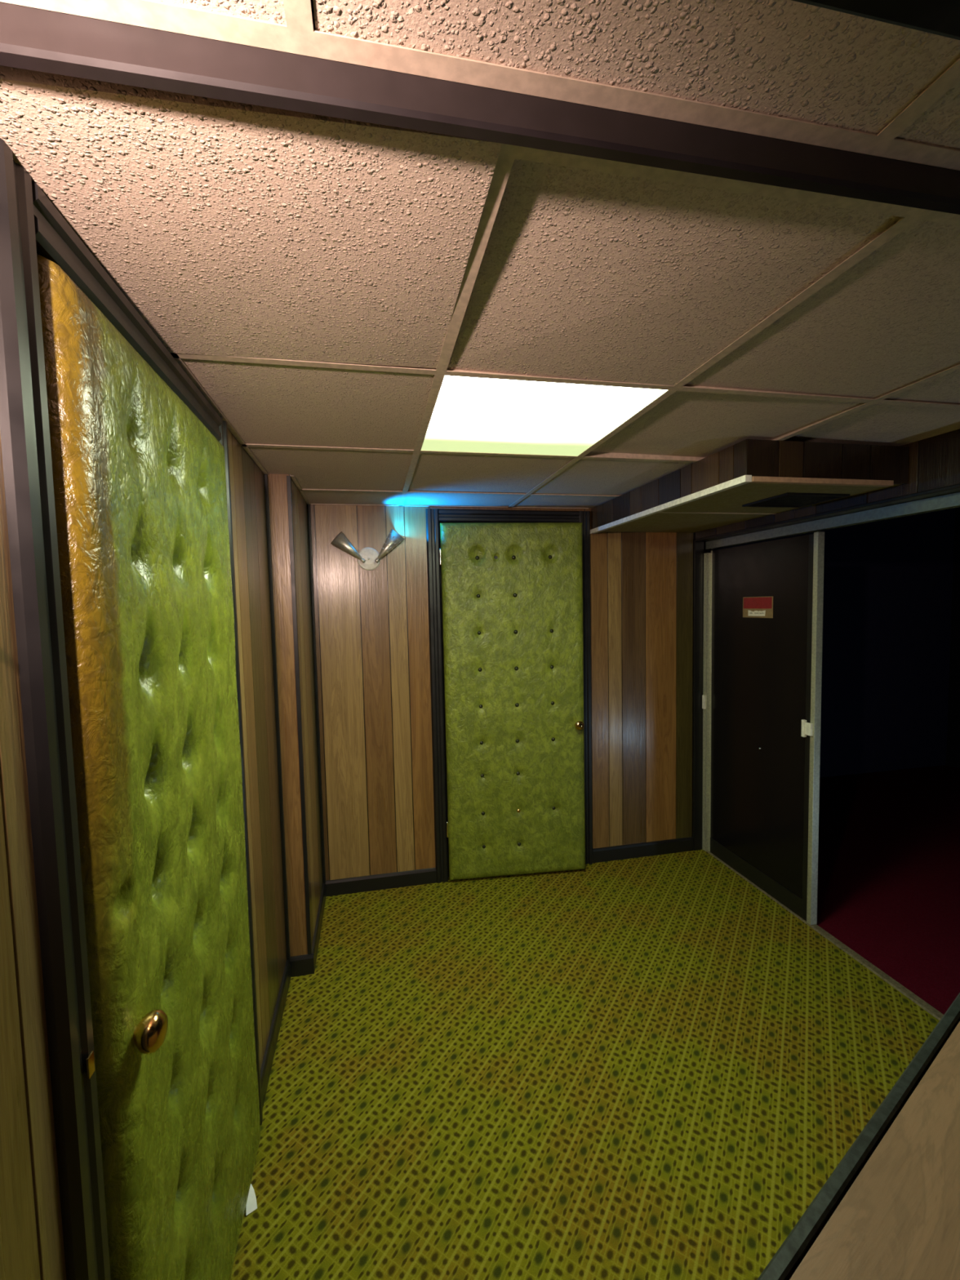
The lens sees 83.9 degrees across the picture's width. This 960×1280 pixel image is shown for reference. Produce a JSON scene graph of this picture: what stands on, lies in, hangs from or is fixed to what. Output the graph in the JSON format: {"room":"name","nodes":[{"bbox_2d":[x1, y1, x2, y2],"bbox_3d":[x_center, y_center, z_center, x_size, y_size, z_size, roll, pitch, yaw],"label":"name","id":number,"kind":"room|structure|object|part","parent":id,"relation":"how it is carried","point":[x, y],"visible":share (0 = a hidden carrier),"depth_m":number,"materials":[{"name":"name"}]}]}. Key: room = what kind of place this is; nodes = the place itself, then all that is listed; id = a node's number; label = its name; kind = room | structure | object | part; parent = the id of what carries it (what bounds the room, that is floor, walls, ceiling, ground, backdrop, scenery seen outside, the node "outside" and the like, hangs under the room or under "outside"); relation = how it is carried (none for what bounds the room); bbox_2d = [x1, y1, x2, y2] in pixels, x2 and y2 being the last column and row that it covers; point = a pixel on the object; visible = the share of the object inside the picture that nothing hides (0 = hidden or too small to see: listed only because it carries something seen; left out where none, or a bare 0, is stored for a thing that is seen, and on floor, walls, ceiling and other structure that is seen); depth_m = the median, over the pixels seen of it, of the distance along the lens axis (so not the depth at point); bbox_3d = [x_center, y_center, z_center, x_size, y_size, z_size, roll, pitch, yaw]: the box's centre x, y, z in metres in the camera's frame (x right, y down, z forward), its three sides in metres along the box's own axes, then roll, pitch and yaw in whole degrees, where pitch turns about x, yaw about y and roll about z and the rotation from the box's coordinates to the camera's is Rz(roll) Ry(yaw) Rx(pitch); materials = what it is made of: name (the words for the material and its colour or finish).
{"room":"hallway","nodes":[
{"label":"hallway","id":0,"kind":"room"},
{"bbox_2d":[0,251,323,1279],"bbox_3d":[-0.578,0.454,0.976,0.166,2.138,3.888,-2,4,-11],"label":"wall","id":1,"kind":"structure","parent":0,"point":[32,1241],"depth_m":1.70,"materials":[{"name":"brown wood"}]},
{"bbox_2d":[0,137,262,1279],"bbox_3d":[-0.627,0.463,1.115,0.062,2.105,0.962,-2,4,-11],"label":"door frame","id":2,"kind":"structure","parent":1,"relation":"attached to","point":[30,224],"depth_m":0.65,"materials":[{"name":"black paint"}]},
{"bbox_3d":[-0.509,0.555,0.698,0.003,0.028,0.014,-2,4,-11],"label":"strike plate","id":3,"kind":"part","parent":2,"relation":"part of","materials":[{"name":"gold metal"}]},
{"bbox_2d":[36,253,260,1279],"bbox_3d":[-0.599,0.490,1.125,0.109,2.010,0.790,-2,4,-11],"label":"door","id":4,"kind":"structure","parent":1,"relation":"in","point":[140,481],"depth_m":0.90,"materials":[{"name":"green leather"}]},
{"bbox_3d":[-0.508,0.589,0.799,0.067,0.062,0.062,-2,4,-11],"label":"knob","id":5,"kind":"part","parent":4,"relation":"part of","materials":[{"name":"gold metal"}]},
{"bbox_2d":[260,882,325,1110],"bbox_3d":[-0.512,1.479,1.037,0.109,0.084,3.858,-2,4,-11],"label":"baseboard","id":6,"kind":"structure","parent":1,"relation":"attached to","point":[300,965],"depth_m":2.18,"materials":[{"name":"black paint"}]},
{"bbox_2d":[263,474,325,959],"bbox_3d":[-0.816,0.326,2.538,0.098,2.031,0.658,-1,4,-3],"label":"trim","id":7,"kind":"structure","parent":1,"relation":"attached to","point":[288,477],"depth_m":2.24,"materials":[{"name":"black paint"}]},
{"bbox_2d":[0,0,959,509],"bbox_3d":[0.588,-0.668,1.163,2.600,0.113,3.918,-2,4,-11],"label":"ceiling","id":8,"kind":"structure","parent":0,"point":[320,281],"depth_m":0.80,"materials":[{"name":"beige paint"}]},
{"bbox_2d":[0,2,959,214],"bbox_3d":[0.625,-0.587,0.715,2.348,0.038,0.048,-2,4,-11],"label":"ceiling beam","id":9,"kind":"structure","parent":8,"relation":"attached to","point":[34,39],"depth_m":0.56,"materials":[{"name":"brown paint"}]},
{"bbox_2d":[421,375,666,456],"bbox_3d":[0.139,-0.683,1.625,0.599,0.053,0.637,-2,4,-11],"label":"ceiling light","id":10,"kind":"object","parent":8,"relation":"attached to","point":[470,414],"visible":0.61,"depth_m":1.54,"materials":[{"name":"white plastic"}]},
{"bbox_2d":[590,439,908,533],"bbox_3d":[1.105,-0.662,2.530,0.679,0.143,1.322,-2,4,-11],"label":"soffit","id":11,"kind":"structure","parent":8,"relation":"attached to","point":[711,491],"depth_m":2.00,"materials":[{"name":"brown wood"}]},
{"bbox_3d":[0.782,-0.656,2.466,0.016,0.133,1.318,-2,4,-11],"label":"panel","id":12,"kind":"part","parent":11,"relation":"part of","materials":[{"name":"brown wood"}]},
{"bbox_2d":[742,492,849,507],"bbox_3d":[1.316,-0.585,2.240,0.290,0.008,0.260,-2,4,-11],"label":"ceiling vent","id":13,"kind":"object","parent":11,"relation":"attached to","point":[788,500],"visible":1,"depth_m":2.22,"materials":[{"name":"black metal"}]},
{"bbox_3d":[1.238,-0.629,1.894,0.674,0.133,0.016,-2,4,-11],"label":"panel","id":14,"kind":"part","parent":11,"relation":"part of","materials":[{"name":"brown wood"}]},
{"bbox_2d":[791,0,959,39],"bbox_3d":[1.010,-0.505,0.241,1.788,0.156,0.525,-2,4,-11],"label":"beam","id":15,"kind":"structure","parent":8,"relation":"attached to","point":[938,17],"depth_m":0.36,"materials":[{"name":"black paint"}]},
{"bbox_2d":[310,504,718,880],"bbox_3d":[0.290,0.295,3.133,2.444,2.138,0.060,-2,4,-11],"label":"wall","id":16,"kind":"structure","parent":0,"point":[372,632],"depth_m":3.00,"materials":[{"name":"brown wood"}]},
{"bbox_2d":[330,528,404,570],"bbox_3d":[-0.589,-0.479,2.815,0.381,0.216,0.116,-2,4,-11],"label":"wall sconce","id":17,"kind":"object","parent":16,"relation":"attached to","point":[368,558],"visible":1,"depth_m":2.83,"materials":[{"name":"silver metal"}]},
{"bbox_3d":[-0.696,-0.493,2.776,0.155,0.145,0.084,-2,4,-11],"label":"lamp shade","id":18,"kind":"part","parent":17,"relation":"part of","materials":[{"name":"metal"}]},
{"bbox_3d":[-0.474,-0.512,2.842,0.144,0.159,0.086,-2,4,-11],"label":"lamp shade","id":19,"kind":"part","parent":17,"relation":"part of","materials":[{"name":"metal"}]},
{"bbox_2d":[425,508,592,883],"bbox_3d":[0.195,0.318,3.074,0.955,2.105,0.020,-2,4,-11],"label":"door frame","id":20,"kind":"structure","parent":16,"relation":"attached to","point":[433,516],"depth_m":3.01,"materials":[{"name":"black paint"}]},
{"bbox_2d":[325,836,693,896],"bbox_3d":[0.249,1.325,3.150,2.236,0.084,0.013,-2,4,-11],"label":"baseboard","id":21,"kind":"structure","parent":16,"relation":"attached to","point":[424,876],"depth_m":3.03,"materials":[{"name":"black paint"}]},
{"bbox_2d":[439,522,585,879],"bbox_3d":[0.199,0.356,3.005,0.810,2.015,0.115,-2,4,-7],"label":"door","id":22,"kind":"structure","parent":16,"relation":"in","point":[512,593],"depth_m":3.00,"materials":[{"name":"green leather"}]},
{"bbox_3d":[0.559,0.482,3.033,0.059,0.059,0.067,-2,4,-7],"label":"knob","id":23,"kind":"part","parent":22,"relation":"part of","materials":[{"name":"gold metal"}]},
{"bbox_2d":[692,540,703,850],"bbox_3d":[1.356,0.359,3.317,0.061,1.941,0.016,-2,4,-11],"label":"trim","id":24,"kind":"structure","parent":16,"relation":"attached to","point":[698,642],"depth_m":3.31,"materials":[{"name":"black paint"}]},
{"bbox_2d":[702,552,711,851],"bbox_3d":[1.410,0.397,3.302,0.064,1.855,0.033,-2,4,-11],"label":"door frame","id":25,"kind":"structure","parent":16,"relation":"attached to","point":[707,557],"depth_m":3.29,"materials":[{"name":"metal"}]},
{"bbox_2d":[230,849,939,1279],"bbox_3d":[0.606,1.505,1.289,2.477,0.050,3.900,-2,4,-11],"label":"floor","id":26,"kind":"structure","parent":0,"point":[652,1067],"depth_m":1.77,"materials":[{"name":"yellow carpet"}]},
{"bbox_2d":[245,1183,257,1215],"bbox_3d":[-0.610,1.483,1.417,0.028,0.024,0.054,-3,4,-31],"label":"paper scrap","id":27,"kind":"object","parent":26,"relation":"on","point":[251,1204],"visible":0.7,"depth_m":1.41,"materials":[{"name":"white paper"}]},
{"bbox_2d":[706,851,943,1020],"bbox_3d":[1.706,1.411,2.098,0.050,0.025,2.650,-2,4,-11],"label":"threshold","id":28,"kind":"object","parent":26,"relation":"on","point":[864,962],"visible":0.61,"depth_m":2.29,"materials":[{"name":"metal"}]},
{"bbox_2d":[756,992,959,1279],"bbox_3d":[0.592,1.008,0.446,1.700,1.052,0.421,-4,5,-35],"label":"countertop","id":29,"kind":"structure","parent":26,"relation":"on","point":[890,1208],"depth_m":0.47,"materials":[{"name":"laminate"}]},
{"bbox_2d":[694,428,959,539],"bbox_3d":[1.802,0.372,1.445,0.180,2.138,3.858,-2,4,-11],"label":"wall","id":30,"kind":"structure","parent":0,"point":[934,462],"depth_m":1.93,"materials":[{"name":"brown wood"}]},
{"bbox_2d":[695,484,959,541],"bbox_3d":[1.659,-0.529,1.966,0.181,0.014,2.641,-2,4,-11],"label":"trim","id":31,"kind":"structure","parent":30,"relation":"attached to","point":[952,489],"depth_m":2.23,"materials":[{"name":"black paint"}]},
{"bbox_2d":[705,492,959,549],"bbox_3d":[1.662,-0.498,1.968,0.044,0.045,2.640,-2,4,-11],"label":"door frame","id":32,"kind":"structure","parent":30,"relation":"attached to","point":[950,500],"depth_m":2.28,"materials":[{"name":"grey metal"}]},
{"bbox_2d":[709,531,824,924],"bbox_3d":[1.497,0.413,2.895,0.052,1.870,0.796,-2,4,-11],"label":"door","id":33,"kind":"structure","parent":32,"relation":"attached to","point":[766,673],"depth_m":2.79,"materials":[{"name":"wood"}]},
{"bbox_3d":[1.510,1.298,2.975,0.004,0.094,0.726,-2,4,-11],"label":"rail","id":34,"kind":"part","parent":33,"relation":"part of","materials":[{"name":"black paint"}]},
{"bbox_2d":[742,595,773,617],"bbox_3d":[1.482,-0.175,2.853,0.005,0.112,0.225,-2,4,-11],"label":"door sign","id":35,"kind":"object","parent":33,"relation":"attached to","point":[753,606],"visible":1,"depth_m":2.85,"materials":[{"name":"red plastic"}]},
{"bbox_3d":[1.552,0.423,2.535,0.016,0.083,0.053,-2,4,-11],"label":"pull handle","id":36,"kind":"part","parent":33,"relation":"part of","materials":[{"name":"white metal"}]},
{"bbox_3d":[1.575,0.436,2.548,0.023,1.866,0.034,-2,4,-11],"label":"moulding","id":37,"kind":"part","parent":33,"relation":"part of","materials":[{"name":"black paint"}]},
{"bbox_2d":[718,507,955,777],"bbox_3d":[2.857,-0.013,4.626,3.160,2.550,0.060,-2,4,-11],"label":"wall","id":38,"kind":"structure","parent":0,"point":[888,583],"depth_m":4.76,"materials":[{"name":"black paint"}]},
{"bbox_2d":[816,764,959,1014],"bbox_3d":[3.331,1.381,2.353,3.233,0.051,4.900,-2,4,-11],"label":"floor","id":39,"kind":"structure","parent":0,"point":[888,889],"depth_m":3.06,"materials":[{"name":"carpet"}]},
{"bbox_2d":[946,506,959,768],"bbox_3d":[4.826,0.080,2.541,0.060,2.550,4.820,-2,4,-11],"label":"wall","id":40,"kind":"structure","parent":0,"point":[953,750],"depth_m":4.86,"materials":[{"name":"black paint"}]}
]}

